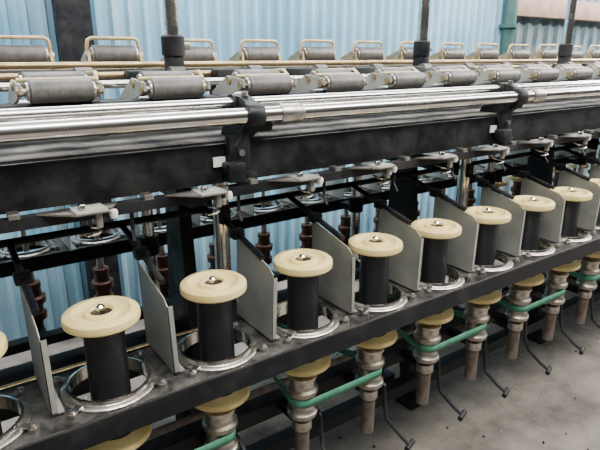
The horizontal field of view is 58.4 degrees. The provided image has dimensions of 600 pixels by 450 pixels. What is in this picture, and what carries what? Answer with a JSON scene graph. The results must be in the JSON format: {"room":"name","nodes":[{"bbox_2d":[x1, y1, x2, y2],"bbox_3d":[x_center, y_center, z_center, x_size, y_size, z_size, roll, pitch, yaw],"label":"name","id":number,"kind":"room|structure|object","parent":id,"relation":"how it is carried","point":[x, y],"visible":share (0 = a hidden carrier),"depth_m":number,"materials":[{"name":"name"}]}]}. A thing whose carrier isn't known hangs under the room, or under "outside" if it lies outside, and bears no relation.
{"room":"textile factory","nodes":[
{"label":"textile factory","id":0,"kind":"room"},
{"bbox_2d":[0,0,599,340],"bbox_3d":[2.191,-1.657,4.922,18.546,3.200,0.046,-12,21,-33],"label":"wall","id":1,"kind":"structure","parent":0,"point":[226,23],"depth_m":3.34,"materials":[{"name":"blue metal"}]},
{"bbox_2d":[498,0,518,55],"bbox_3d":[1.736,-1.526,4.506,0.160,3.200,0.160,-12,21,-33],"label":"drain pipe","id":2,"kind":"object","parent":1,"relation":"attached to","point":[508,25],"visible":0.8,"depth_m":4.42,"materials":[{"name":"teal paint"}]},
{"bbox_2d":[517,0,599,21],"bbox_3d":[5.692,-2.655,7.092,9.600,0.160,0.080,-12,21,-33],"label":"trim","id":3,"kind":"structure","parent":1,"relation":"attached to","point":[549,9],"depth_m":4.76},
{"bbox_2d":[0,236,599,449],"bbox_3d":[2.826,0.304,4.091,19.000,0.040,9.000,-12,21,-33],"label":"floor","id":4,"kind":"structure","parent":0,"point":[557,412],"depth_m":2.40,"materials":[{"name":"concrete"}]},
{"bbox_2d":[51,0,125,330],"bbox_3d":[-1.102,-0.925,2.601,0.160,3.200,0.136,-12,21,-33],"label":"steel column","id":5,"kind":"structure","parent":4,"relation":"on","point":[72,19],"depth_m":2.56,"materials":[{"name":"metal"}]},
{"bbox_2d":[84,260,599,449],"bbox_3d":[1.769,0.563,3.193,5.818,0.005,2.534,-12,21,-33],"label":"debris","id":6,"kind":"object","parent":4,"relation":"on","point":[340,437],"visible":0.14,"depth_m":2.49,"materials":[{"name":"paint"}]},
{"bbox_2d":[137,131,599,428],"bbox_3d":[0.435,0.179,2.360,6.120,1.240,0.800,-12,21,-33],"label":"frames","id":7,"kind":"object","parent":4,"relation":"on","point":[179,230],"visible":0.29,"depth_m":1.97,"materials":[{"name":"paint"}]},
{"bbox_2d":[0,268,546,440],"bbox_3d":[0.635,0.185,2.508,7.500,0.281,0.464,-12,21,-33],"label":"rail","id":8,"kind":"object","parent":7,"relation":"attached to","point":[24,372],"visible":0.02,"depth_m":1.60,"materials":[{"name":"black metal"}]},
{"bbox_2d":[0,150,596,277],"bbox_3d":[0.342,-0.171,2.834,7.500,0.052,0.224,-12,21,-33],"label":"rail","id":9,"kind":"object","parent":7,"relation":"attached to","point":[64,256],"visible":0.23,"depth_m":2.22,"materials":[{"name":"metal"}]},
{"bbox_2d":[0,239,59,261],"bbox_3d":[-0.989,0.086,1.938,0.201,0.030,0.196,-12,21,-33],"label":"ring","id":10,"kind":"object","parent":9,"relation":"on","point":[49,245],"visible":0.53,"depth_m":1.90,"materials":[{"name":"metal"}]},
{"bbox_2d":[69,228,126,246],"bbox_3d":[-0.784,0.043,2.075,0.201,0.030,0.196,-12,21,-33],"label":"ring","id":11,"kind":"object","parent":9,"relation":"on","point":[118,233],"visible":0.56,"depth_m":2.02,"materials":[{"name":"metal"}]},
{"bbox_2d":[139,220,165,232],"bbox_3d":[-0.580,0.000,2.211,0.201,0.030,0.196,-12,21,-33],"label":"ring","id":12,"kind":"object","parent":9,"relation":"on","point":[156,229],"visible":0.09,"depth_m":2.13,"materials":[{"name":"metal"}]},
{"bbox_2d":[200,209,241,223],"bbox_3d":[-0.375,-0.043,2.348,0.201,0.030,0.196,-12,21,-33],"label":"ring","id":13,"kind":"object","parent":9,"relation":"on","point":[233,213],"visible":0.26,"depth_m":2.28,"materials":[{"name":"metal"}]},
{"bbox_2d":[254,200,289,213],"bbox_3d":[-0.170,-0.086,2.485,0.201,0.030,0.196,-12,21,-33],"label":"ring","id":14,"kind":"object","parent":9,"relation":"on","point":[278,205],"visible":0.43,"depth_m":2.44,"materials":[{"name":"metal"}]},
{"bbox_2d":[301,193,332,203],"bbox_3d":[0.035,-0.129,2.622,0.201,0.030,0.196,-12,21,-33],"label":"ring","id":15,"kind":"object","parent":9,"relation":"on","point":[319,196],"visible":0.3,"depth_m":2.56,"materials":[{"name":"metal"}]},
{"bbox_2d":[55,128,599,250],"bbox_3d":[0.413,-0.300,2.702,7.532,0.271,0.324,-12,21,-33],"label":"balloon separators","id":16,"kind":"object","parent":9,"relation":"on","point":[339,193],"visible":0.09,"depth_m":2.63,"materials":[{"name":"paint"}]},
{"bbox_2d":[344,187,370,196],"bbox_3d":[0.240,-0.172,2.758,0.201,0.030,0.196,-12,21,-33],"label":"ring","id":17,"kind":"object","parent":9,"relation":"on","point":[346,194],"visible":0.16,"depth_m":2.69,"materials":[{"name":"metal"}]},
{"bbox_2d":[382,180,390,189],"bbox_3d":[0.445,-0.216,2.895,0.201,0.030,0.196,-12,21,-33],"label":"ring","id":18,"kind":"object","parent":9,"relation":"on","point":[383,187],"visible":0.06,"depth_m":2.81,"materials":[{"name":"metal"}]},
{"bbox_2d":[418,175,436,182],"bbox_3d":[0.649,-0.259,3.032,0.201,0.030,0.196,-12,21,-33],"label":"ring","id":19,"kind":"object","parent":9,"relation":"on","point":[425,178],"visible":0.37,"depth_m":3.02,"materials":[{"name":"metal"}]},
{"bbox_2d":[476,165,485,172],"bbox_3d":[1.059,-0.345,3.305,0.201,0.030,0.196,-12,21,-33],"label":"ring","id":20,"kind":"object","parent":9,"relation":"on","point":[480,168],"visible":0.15,"depth_m":3.27,"materials":[{"name":"metal"}]},
{"bbox_2d":[504,161,516,167],"bbox_3d":[1.264,-0.388,3.442,0.201,0.030,0.196,-12,21,-33],"label":"ring","id":21,"kind":"object","parent":9,"relation":"on","point":[506,162],"visible":0.19,"depth_m":3.43,"materials":[{"name":"metal"}]},
{"bbox_2d":[0,227,599,449],"bbox_3d":[0.927,0.080,2.037,7.500,0.052,0.224,-12,21,-33],"label":"rail","id":22,"kind":"object","parent":7,"relation":"attached to","point":[182,392],"visible":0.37,"depth_m":1.24,"materials":[{"name":"metal"}]},
{"bbox_2d":[0,387,39,449],"bbox_3d":[-0.609,0.381,1.004,0.201,0.030,0.196,-12,21,-33],"label":"ring","id":23,"kind":"object","parent":22,"relation":"on","point":[13,402],"visible":1,"depth_m":1.02,"materials":[{"name":"metal"}]},
{"bbox_2d":[53,350,166,420],"bbox_3d":[-0.404,0.338,1.141,0.201,0.030,0.196,-12,21,-33],"label":"ring","id":24,"kind":"object","parent":22,"relation":"on","point":[75,405],"visible":0.85,"depth_m":1.10,"materials":[{"name":"metal"}]},
{"bbox_2d":[177,321,267,377],"bbox_3d":[-0.199,0.294,1.278,0.201,0.030,0.196,-12,21,-33],"label":"ring","id":25,"kind":"object","parent":22,"relation":"on","point":[194,366],"visible":0.66,"depth_m":1.23,"materials":[{"name":"metal"}]},
{"bbox_2d":[0,142,599,415],"bbox_3d":[0.869,-0.104,2.080,7.532,0.271,0.324,-12,21,-33],"label":"plates","id":26,"kind":"object","parent":22,"relation":"on","point":[257,305],"visible":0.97,"depth_m":1.49,"materials":[{"name":"paint"}]},
{"bbox_2d":[276,303,348,343],"bbox_3d":[0.006,0.251,1.415,0.201,0.030,0.196,-12,21,-33],"label":"ring","id":27,"kind":"object","parent":22,"relation":"on","point":[287,334],"visible":0.56,"depth_m":1.35,"materials":[{"name":"metal"}]},
{"bbox_2d":[354,282,415,316],"bbox_3d":[0.210,0.208,1.551,0.201,0.030,0.196,-12,21,-33],"label":"ring","id":28,"kind":"object","parent":22,"relation":"on","point":[365,309],"visible":0.53,"depth_m":1.48,"materials":[{"name":"metal"}]},
{"bbox_2d":[419,266,471,293],"bbox_3d":[0.415,0.165,1.688,0.201,0.030,0.196,-12,21,-33],"label":"ring","id":29,"kind":"object","parent":22,"relation":"on","point":[459,278],"visible":0.47,"depth_m":1.61,"materials":[{"name":"metal"}]},
{"bbox_2d":[474,251,519,274],"bbox_3d":[0.620,0.122,1.825,0.201,0.030,0.196,-12,21,-33],"label":"ring","id":30,"kind":"object","parent":22,"relation":"on","point":[508,263],"visible":0.44,"depth_m":1.75,"materials":[{"name":"metal"}]},
{"bbox_2d":[520,239,560,258],"bbox_3d":[0.825,0.079,1.962,0.201,0.030,0.196,-12,21,-33],"label":"ring","id":31,"kind":"object","parent":22,"relation":"on","point":[549,249],"visible":0.41,"depth_m":1.89,"materials":[{"name":"metal"}]},
{"bbox_2d":[560,227,595,244],"bbox_3d":[1.030,0.036,2.098,0.201,0.030,0.196,-12,21,-33],"label":"ring","id":32,"kind":"object","parent":22,"relation":"on","point":[586,236],"visible":0.4,"depth_m":2.02,"materials":[{"name":"metal"}]},
{"bbox_2d":[0,96,599,214],"bbox_3d":[0.635,-0.480,2.299,7.500,0.097,0.900,-12,21,-33],"label":"beam","id":33,"kind":"structure","parent":7,"relation":"on","point":[34,175],"depth_m":1.30,"materials":[{"name":"metal"}]},
{"bbox_2d":[0,129,599,242],"bbox_3d":[0.905,-0.289,1.962,7.510,0.107,0.160,-12,21,-33],"label":"rail","id":34,"kind":"object","parent":33,"relation":"attached to","point":[13,221],"visible":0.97,"depth_m":1.25,"materials":[{"name":"metal"}]},
{"bbox_2d":[0,59,599,135],"bbox_3d":[0.646,-0.604,2.260,7.520,0.173,0.654,-12,21,-33],"label":"creel bars","id":35,"kind":"object","parent":33,"relation":"on","point":[111,74],"visible":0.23,"depth_m":1.61,"materials":[{"name":"silver metal"}]},
{"bbox_2d":[0,35,54,69],"bbox_3d":[-0.770,-0.468,1.473,0.170,0.098,0.114,-11,21,-32],"label":"roller","id":36,"kind":"object","parent":35,"relation":"on","point":[8,53],"visible":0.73,"depth_m":1.44,"materials":[{"name":"metal"}]},
{"bbox_2d":[8,70,103,104],"bbox_3d":[-0.528,-0.290,1.163,0.176,0.086,0.184,-12,21,-33],"label":"roller","id":37,"kind":"object","parent":35,"relation":"attached to","point":[50,86],"visible":0.98,"depth_m":1.10,"materials":[{"name":"metal"}]},
{"bbox_2d":[81,36,142,68],"bbox_3d":[-0.566,-0.512,1.610,0.170,0.098,0.114,-11,21,-32],"label":"roller","id":38,"kind":"object","parent":35,"relation":"on","point":[95,53],"visible":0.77,"depth_m":1.56,"materials":[{"name":"metal"}]},
{"bbox_2d":[120,70,210,99],"bbox_3d":[-0.323,-0.331,1.301,0.176,0.086,0.184,-12,21,-33],"label":"roller","id":39,"kind":"object","parent":35,"relation":"attached to","point":[156,85],"visible":0.97,"depth_m":1.24,"materials":[{"name":"metal"}]},
{"bbox_2d":[160,39,216,60],"bbox_3d":[-0.362,-0.553,1.746,0.170,0.098,0.114,-13,21,-35],"label":"roller","id":40,"kind":"object","parent":35,"relation":"on","point":[196,53],"visible":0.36,"depth_m":1.72,"materials":[{"name":"metal"}]},
{"bbox_2d":[212,68,296,94],"bbox_3d":[-0.118,-0.374,1.438,0.176,0.086,0.184,-12,21,-33],"label":"roller","id":41,"kind":"object","parent":35,"relation":"attached to","point":[253,81],"visible":0.94,"depth_m":1.37,"materials":[{"name":"metal"}]},
{"bbox_2d":[229,39,280,60],"bbox_3d":[-0.157,-0.598,1.882,0.170,0.098,0.114,-12,21,-34],"label":"roller","id":42,"kind":"object","parent":35,"relation":"on","point":[245,53],"visible":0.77,"depth_m":1.83,"materials":[{"name":"metal"}]},
{"bbox_2d":[288,39,336,60],"bbox_3d":[0.048,-0.644,2.018,0.170,0.098,0.114,-12,21,-34],"label":"roller","id":43,"kind":"object","parent":35,"relation":"on","point":[306,52],"visible":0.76,"depth_m":1.97,"materials":[{"name":"metal"}]},
{"bbox_2d":[291,68,367,91],"bbox_3d":[0.087,-0.416,1.575,0.176,0.086,0.184,-12,21,-33],"label":"roller","id":44,"kind":"object","parent":35,"relation":"attached to","point":[329,80],"visible":0.99,"depth_m":1.51,"materials":[{"name":"metal"}]},
{"bbox_2d":[340,40,384,59],"bbox_3d":[0.253,-0.687,2.155,0.170,0.098,0.114,-13,21,-35],"label":"roller","id":45,"kind":"object","parent":35,"relation":"on","point":[357,53],"visible":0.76,"depth_m":2.11,"materials":[{"name":"metal"}]},
{"bbox_2d":[161,0,576,70],"bbox_3d":[0.464,-0.965,1.956,6.100,1.035,0.100,-12,21,-33],"label":"posts","id":46,"kind":"object","parent":35,"relation":"on","point":[173,47],"depth_m":2.00,"materials":[{"name":"black metal"}]},
{"bbox_2d":[363,67,427,88],"bbox_3d":[0.291,-0.460,1.711,0.176,0.086,0.184,-12,21,-33],"label":"roller","id":47,"kind":"object","parent":35,"relation":"attached to","point":[393,77],"visible":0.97,"depth_m":1.65,"materials":[{"name":"metal"}]},
{"bbox_2d":[386,41,413,59],"bbox_3d":[0.458,-0.732,2.292,0.170,0.098,0.114,-12,21,-34],"label":"roller","id":48,"kind":"object","parent":35,"relation":"on","point":[403,53],"visible":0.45,"depth_m":2.23,"materials":[{"name":"metal"}]},
{"bbox_2d":[429,42,465,59],"bbox_3d":[0.662,-0.773,2.429,0.170,0.098,0.114,-12,21,-34],"label":"roller","id":49,"kind":"object","parent":35,"relation":"on","point":[443,53],"visible":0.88,"depth_m":2.38,"materials":[{"name":"metal"}]},
{"bbox_2d":[423,65,478,85],"bbox_3d":[0.496,-0.504,1.848,0.176,0.086,0.184,-12,21,-33],"label":"roller","id":50,"kind":"object","parent":35,"relation":"attached to","point":[441,75],"visible":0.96,"depth_m":1.78,"materials":[{"name":"metal"}]},
{"bbox_2d":[466,43,499,59],"bbox_3d":[0.868,-0.817,2.566,0.170,0.098,0.114,-12,21,-33],"label":"roller","id":51,"kind":"object","parent":35,"relation":"on","point":[479,53],"visible":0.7,"depth_m":2.52,"materials":[{"name":"metal"}]},
{"bbox_2d":[474,64,521,83],"bbox_3d":[0.701,-0.548,1.984,0.176,0.086,0.184,-12,21,-33],"label":"roller","id":52,"kind":"object","parent":35,"relation":"attached to","point":[487,73],"visible":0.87,"depth_m":1.91,"materials":[{"name":"metal"}]},
{"bbox_2d":[500,44,529,58],"bbox_3d":[1.073,-0.859,2.703,0.170,0.098,0.114,-11,21,-32],"label":"roller","id":53,"kind":"object","parent":35,"relation":"on","point":[511,53],"visible":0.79,"depth_m":2.65,"materials":[{"name":"metal"}]},
{"bbox_2d":[517,64,559,81],"bbox_3d":[0.906,-0.591,2.121,0.176,0.086,0.184,-12,21,-33],"label":"roller","id":54,"kind":"object","parent":35,"relation":"attached to","point":[536,72],"visible":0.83,"depth_m":2.05,"materials":[{"name":"metal"}]},
{"bbox_2d":[530,44,557,58],"bbox_3d":[1.277,-0.904,2.839,0.170,0.098,0.114,-12,21,-33],"label":"roller","id":55,"kind":"object","parent":35,"relation":"on","point":[540,53],"visible":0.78,"depth_m":2.79,"materials":[{"name":"metal"}]},
{"bbox_2d":[554,64,593,79],"bbox_3d":[1.111,-0.633,2.258,0.176,0.086,0.184,-12,21,-33],"label":"roller","id":56,"kind":"object","parent":35,"relation":"attached to","point":[567,71],"visible":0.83,"depth_m":2.18,"materials":[{"name":"metal"}]},
{"bbox_2d":[571,46,582,62],"bbox_3d":[1.482,-0.942,2.978,0.170,0.098,0.114,-11,21,-32],"label":"roller","id":57,"kind":"object","parent":35,"relation":"on","point":[576,54],"visible":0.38,"depth_m":2.94,"materials":[{"name":"metal"}]},
{"bbox_2d":[583,45,599,58],"bbox_3d":[1.687,-0.991,3.112,0.170,0.098,0.114,-12,21,-32],"label":"roller","id":58,"kind":"object","parent":35,"relation":"on","point":[591,53],"visible":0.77,"depth_m":3.05,"materials":[{"name":"metal"}]},
{"bbox_2d":[585,63,599,78],"bbox_3d":[1.315,-0.679,2.394,0.176,0.086,0.184,-12,21,-33],"label":"roller","id":59,"kind":"object","parent":35,"relation":"attached to","point":[594,66],"visible":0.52,"depth_m":2.33,"materials":[{"name":"metal"}]},
{"bbox_2d":[213,80,528,182],"bbox_3d":[0.673,-0.384,1.804,6.155,0.196,0.163,-12,21,-33],"label":"clamps","id":60,"kind":"object","parent":33,"relation":"attached to","point":[237,137],"visible":0.88,"depth_m":1.22,"materials":[{"name":"metal"}]},
{"bbox_2d":[0,80,599,143],"bbox_3d":[0.849,-0.495,1.972,7.500,0.058,0.266,-12,21,-33],"label":"rods","id":61,"kind":"object","parent":60,"relation":"attached to","point":[26,124],"visible":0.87,"depth_m":1.19,"materials":[{"name":"silver metal"}]},
{"bbox_2d":[1,254,599,449],"bbox_3d":[0.635,0.235,2.524,7.500,0.053,0.989,-12,21,-33],"label":"rails","id":62,"kind":"object","parent":7,"relation":"attached to","point":[192,436],"visible":0.19,"depth_m":1.71,"materials":[{"name":"metal"}]},
{"bbox_2d":[20,230,47,346],"bbox_3d":[-0.989,0.226,1.982,0.084,0.530,0.084,-12,21,-33],"label":"spindle","id":63,"kind":"object","parent":62,"relation":"attached to","point":[40,297],"visible":0.37,"depth_m":1.98,"materials":[{"name":"brown metal"}]},
{"bbox_2d":[91,219,113,297],"bbox_3d":[-0.784,0.182,2.119,0.084,0.530,0.084,-12,21,-33],"label":"spindle","id":64,"kind":"object","parent":62,"relation":"attached to","point":[102,282],"visible":0.56,"depth_m":2.10,"materials":[{"name":"brown metal"}]},
{"bbox_2d":[96,304,135,449],"bbox_3d":[-0.404,0.469,1.183,0.088,0.646,0.088,-12,21,-33],"label":"spindle","id":65,"kind":"object","parent":62,"relation":"attached to","point":[100,308],"visible":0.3,"depth_m":1.08,"materials":[{"name":"metal"}]},
{"bbox_2d":[61,296,151,449],"bbox_3d":[-0.403,0.316,1.133,0.153,0.303,0.153,8,19,23],"label":"yarn bobbin","id":66,"kind":"object","parent":65,"relation":"on","point":[104,340],"visible":0.8,"depth_m":1.09,"materials":[{"name":"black plastic"}]},
{"bbox_2d":[156,209,168,294],"bbox_3d":[-0.580,0.139,2.255,0.084,0.530,0.084,-12,21,-33],"label":"spindle","id":67,"kind":"object","parent":62,"relation":"attached to","point":[162,257],"visible":0.37,"depth_m":2.24,"materials":[{"name":"brown metal"}]},
{"bbox_2d":[207,235,214,269],"bbox_3d":[-0.375,0.096,2.392,0.084,0.530,0.084,-12,21,-33],"label":"spindle","id":68,"kind":"object","parent":62,"relation":"attached to","point":[211,256],"visible":0.27,"depth_m":2.38,"materials":[{"name":"brown metal"}]},
{"bbox_2d":[202,276,237,449],"bbox_3d":[-0.199,0.426,1.319,0.088,0.646,0.088,-12,21,-33],"label":"spindle","id":69,"kind":"object","parent":62,"relation":"attached to","point":[218,425],"visible":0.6,"depth_m":1.30,"materials":[{"name":"metal"}]},
{"bbox_2d":[180,269,249,412],"bbox_3d":[-0.198,0.272,1.274,0.153,0.303,0.153,15,23,39],"label":"yarn bobbin","id":70,"kind":"object","parent":69,"relation":"on","point":[214,302],"visible":0.72,"depth_m":1.23,"materials":[{"name":"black plastic"}]},
{"bbox_2d":[255,192,272,265],"bbox_3d":[-0.170,0.053,2.529,0.084,0.530,0.084,-12,21,-33],"label":"spindle","id":71,"kind":"object","parent":62,"relation":"attached to","point":[263,245],"visible":0.62,"depth_m":2.51,"materials":[{"name":"brown metal"}]},
{"bbox_2d":[286,254,317,449],"bbox_3d":[0.006,0.383,1.456,0.088,0.646,0.088,-12,21,-33],"label":"spindle","id":72,"kind":"object","parent":62,"relation":"attached to","point":[297,388],"visible":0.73,"depth_m":1.46,"materials":[{"name":"metal"}]},
{"bbox_2d":[273,248,332,376],"bbox_3d":[0.007,0.227,1.409,0.153,0.303,0.153,11,21,32],"label":"yarn bobbin","id":73,"kind":"object","parent":72,"relation":"on","point":[302,276],"visible":0.73,"depth_m":1.37,"materials":[{"name":"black plastic"}]},
{"bbox_2d":[299,185,311,248],"bbox_3d":[0.035,0.010,2.666,0.084,0.530,0.084,-12,21,-33],"label":"spindle","id":74,"kind":"object","parent":62,"relation":"attached to","point":[305,236],"visible":0.49,"depth_m":2.65,"materials":[{"name":"brown metal"}]},
{"bbox_2d":[338,178,350,247],"bbox_3d":[0.240,-0.033,2.802,0.084,0.530,0.084,-12,21,-33],"label":"spindle","id":75,"kind":"object","parent":62,"relation":"attached to","point":[344,227],"visible":0.51,"depth_m":2.78,"materials":[{"name":"brown metal"}]},
{"bbox_2d":[355,236,384,433],"bbox_3d":[0.210,0.340,1.593,0.088,0.646,0.088,-12,21,-33],"label":"spindle","id":76,"kind":"object","parent":62,"relation":"attached to","point":[368,361],"visible":0.71,"depth_m":1.60,"materials":[{"name":"metal"}]},
{"bbox_2d":[348,232,402,348],"bbox_3d":[0.211,0.186,1.544,0.153,0.303,0.153,-1,18,-3],"label":"yarn bobbin","id":77,"kind":"object","parent":76,"relation":"on","point":[374,257],"visible":0.74,"depth_m":1.50,"materials":[{"name":"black plastic"}]},
{"bbox_2d":[373,172,386,232],"bbox_3d":[0.445,-0.076,2.939,0.084,0.530,0.084,-12,21,-33],"label":"spindle","id":78,"kind":"object","parent":62,"relation":"attached to","point":[376,218],"visible":0.23,"depth_m":2.93,"materials":[{"name":"brown metal"}]},
{"bbox_2d":[236,276,599,449],"bbox_3d":[1.006,0.429,2.188,7.326,0.237,0.207,-12,21,-33],"label":"knee brakes","id":79,"kind":"object","parent":62,"relation":"attached to","point":[548,369],"visible":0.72,"depth_m":1.83,"materials":[{"name":"paint"}]},
{"bbox_2d":[413,221,440,404],"bbox_3d":[0.415,0.297,1.730,0.088,0.646,0.088,-12,21,-33],"label":"spindle","id":80,"kind":"object","parent":62,"relation":"attached to","point":[425,334],"visible":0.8,"depth_m":1.74,"materials":[{"name":"metal"}]},
{"bbox_2d":[411,218,461,324],"bbox_3d":[0.414,0.142,1.679,0.153,0.303,0.153,14,22,38],"label":"yarn bobbin","id":81,"kind":"object","parent":80,"relation":"on","point":[436,239],"visible":0.7,"depth_m":1.63,"materials":[{"name":"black plastic"}]},
{"bbox_2d":[467,183,475,207],"bbox_3d":[1.059,-0.206,3.349,0.084,0.530,0.084,-12,21,-33],"label":"spindle","id":82,"kind":"object","parent":62,"relation":"attached to","point":[471,200],"visible":0.24,"depth_m":3.33,"materials":[{"name":"brown metal"}]},
{"bbox_2d":[462,208,490,380],"bbox_3d":[0.620,0.254,1.866,0.088,0.646,0.088,-12,21,-33],"label":"spindle","id":83,"kind":"object","parent":62,"relation":"attached to","point":[476,315],"visible":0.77,"depth_m":1.88,"materials":[{"name":"metal"}]},
{"bbox_2d":[465,206,510,303],"bbox_3d":[0.617,0.100,1.817,0.153,0.303,0.153,-14,22,-37],"label":"yarn bobbin","id":84,"kind":"object","parent":83,"relation":"on","point":[489,223],"visible":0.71,"depth_m":1.77,"materials":[{"name":"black plastic"}]},
{"bbox_2d":[510,181,521,195],"bbox_3d":[1.468,-0.292,3.623,0.084,0.530,0.084,-12,21,-33],"label":"spindle","id":85,"kind":"object","parent":62,"relation":"attached to","point":[515,189],"visible":0.31,"depth_m":3.61,"materials":[{"name":"brown metal"}]},
{"bbox_2d":[506,174,521,181],"bbox_3d":[1.468,-0.453,3.572,0.153,0.303,0.153,-16,24,-42],"label":"yarn bobbin","id":86,"kind":"object","parent":85,"relation":"on","point":[515,177],"visible":0.1,"depth_m":3.57,"materials":[{"name":"beige plastic"}]},
{"bbox_2d":[504,197,534,358],"bbox_3d":[0.825,0.210,2.003,0.088,0.646,0.088,-12,21,-33],"label":"spindle","id":87,"kind":"object","parent":62,"relation":"attached to","point":[518,295],"visible":0.76,"depth_m":2.02,"materials":[{"name":"metal"}]},
{"bbox_2d":[510,195,554,285],"bbox_3d":[0.825,0.055,1.953,0.153,0.303,0.153,-4,18,-12],"label":"yarn bobbin","id":88,"kind":"object","parent":87,"relation":"on","point":[534,210],"visible":0.63,"depth_m":1.91,"materials":[{"name":"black plastic"}]},
{"bbox_2d":[552,172,558,186],"bbox_3d":[1.878,-0.378,3.896,0.084,0.530,0.084,-12,21,-33],"label":"spindle","id":89,"kind":"object","parent":62,"relation":"attached to","point":[556,175],"visible":0.2,"depth_m":3.89,"materials":[{"name":"brown metal"}]},
{"bbox_2d":[542,188,572,340],"bbox_3d":[1.030,0.167,2.140,0.088,0.646,0.088,-12,21,-33],"label":"spindle","id":90,"kind":"object","parent":62,"relation":"attached to","point":[555,281],"visible":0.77,"depth_m":2.15,"materials":[{"name":"metal"}]},
{"bbox_2d":[551,187,592,271],"bbox_3d":[1.030,0.014,2.090,0.153,0.303,0.153,-14,22,-38],"label":"yarn bobbin","id":91,"kind":"object","parent":90,"relation":"on","point":[573,199],"visible":0.59,"depth_m":2.04,"materials":[{"name":"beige plastic"}]},
{"bbox_2d":[574,256,599,323],"bbox_3d":[1.234,0.124,2.277,0.088,0.646,0.088,-12,21,-33],"label":"spindle","id":92,"kind":"object","parent":62,"relation":"attached to","point":[589,265],"visible":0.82,"depth_m":2.29,"materials":[{"name":"metal"}]},
{"bbox_2d":[586,179,599,257],"bbox_3d":[1.233,-0.030,2.229,0.153,0.303,0.153,16,23,41],"label":"yarn bobbin","id":93,"kind":"object","parent":92,"relation":"on","point":[596,254],"visible":0.23,"depth_m":2.20,"materials":[{"name":"beige plastic"}]},
{"bbox_3d":[1.264,-0.249,3.486,0.084,0.530,0.084,-12,21,-33],"label":"spindle","id":94,"kind":"object","parent":62,"relation":"attached to","visible":0},
{"bbox_2d":[493,177,507,186],"bbox_3d":[1.264,-0.409,3.435,0.153,0.303,0.153,5,18,16],"label":"yarn bobbin","id":95,"kind":"object","parent":94,"relation":"on","point":[499,182],"visible":0.13,"depth_m":3.43,"materials":[{"name":"beige plastic"}]},
{"bbox_3d":[2.083,-0.421,4.033,0.084,0.530,0.084,-12,21,-33],"label":"spindle","id":96,"kind":"object","parent":62,"relation":"attached to","visible":0},
{"bbox_2d":[567,129,594,168],"bbox_3d":[2.083,-0.582,3.982,0.153,0.303,0.153,14,22,37],"label":"yarn bobbin","id":97,"kind":"object","parent":96,"relation":"on","point":[571,165],"visible":0.13,"depth_m":3.98,"materials":[{"name":"beige plastic"}]},
{"bbox_2d":[239,285,599,449],"bbox_3d":[0.635,0.537,2.619,7.500,0.050,0.490,-12,21,-33],"label":"stretcher","id":98,"kind":"object","parent":7,"relation":"attached to","point":[333,417],"visible":0.12,"depth_m":2.18,"materials":[{"name":"paint"}]},
{"bbox_2d":[136,235,599,449],"bbox_3d":[0.806,0.239,2.269,7.325,0.044,0.498,-12,21,-33],"label":"tape","id":99,"kind":"object","parent":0,"point":[218,443],"depth_m":1.73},
{"bbox_3d":[-0.609,0.512,1.046,0.088,0.646,0.088,-12,21,-33],"label":"spindle","id":100,"kind":"object","parent":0,"visible":0},
{"bbox_2d":[0,331,7,434],"bbox_3d":[-0.606,0.359,0.997,0.153,0.303,0.153,1,18,4],"label":"yarn bobbin","id":101,"kind":"object","parent":100,"relation":"on","point":[3,340],"visible":0.85,"depth_m":0.97,"materials":[{"name":"beige plastic"}]}
]}

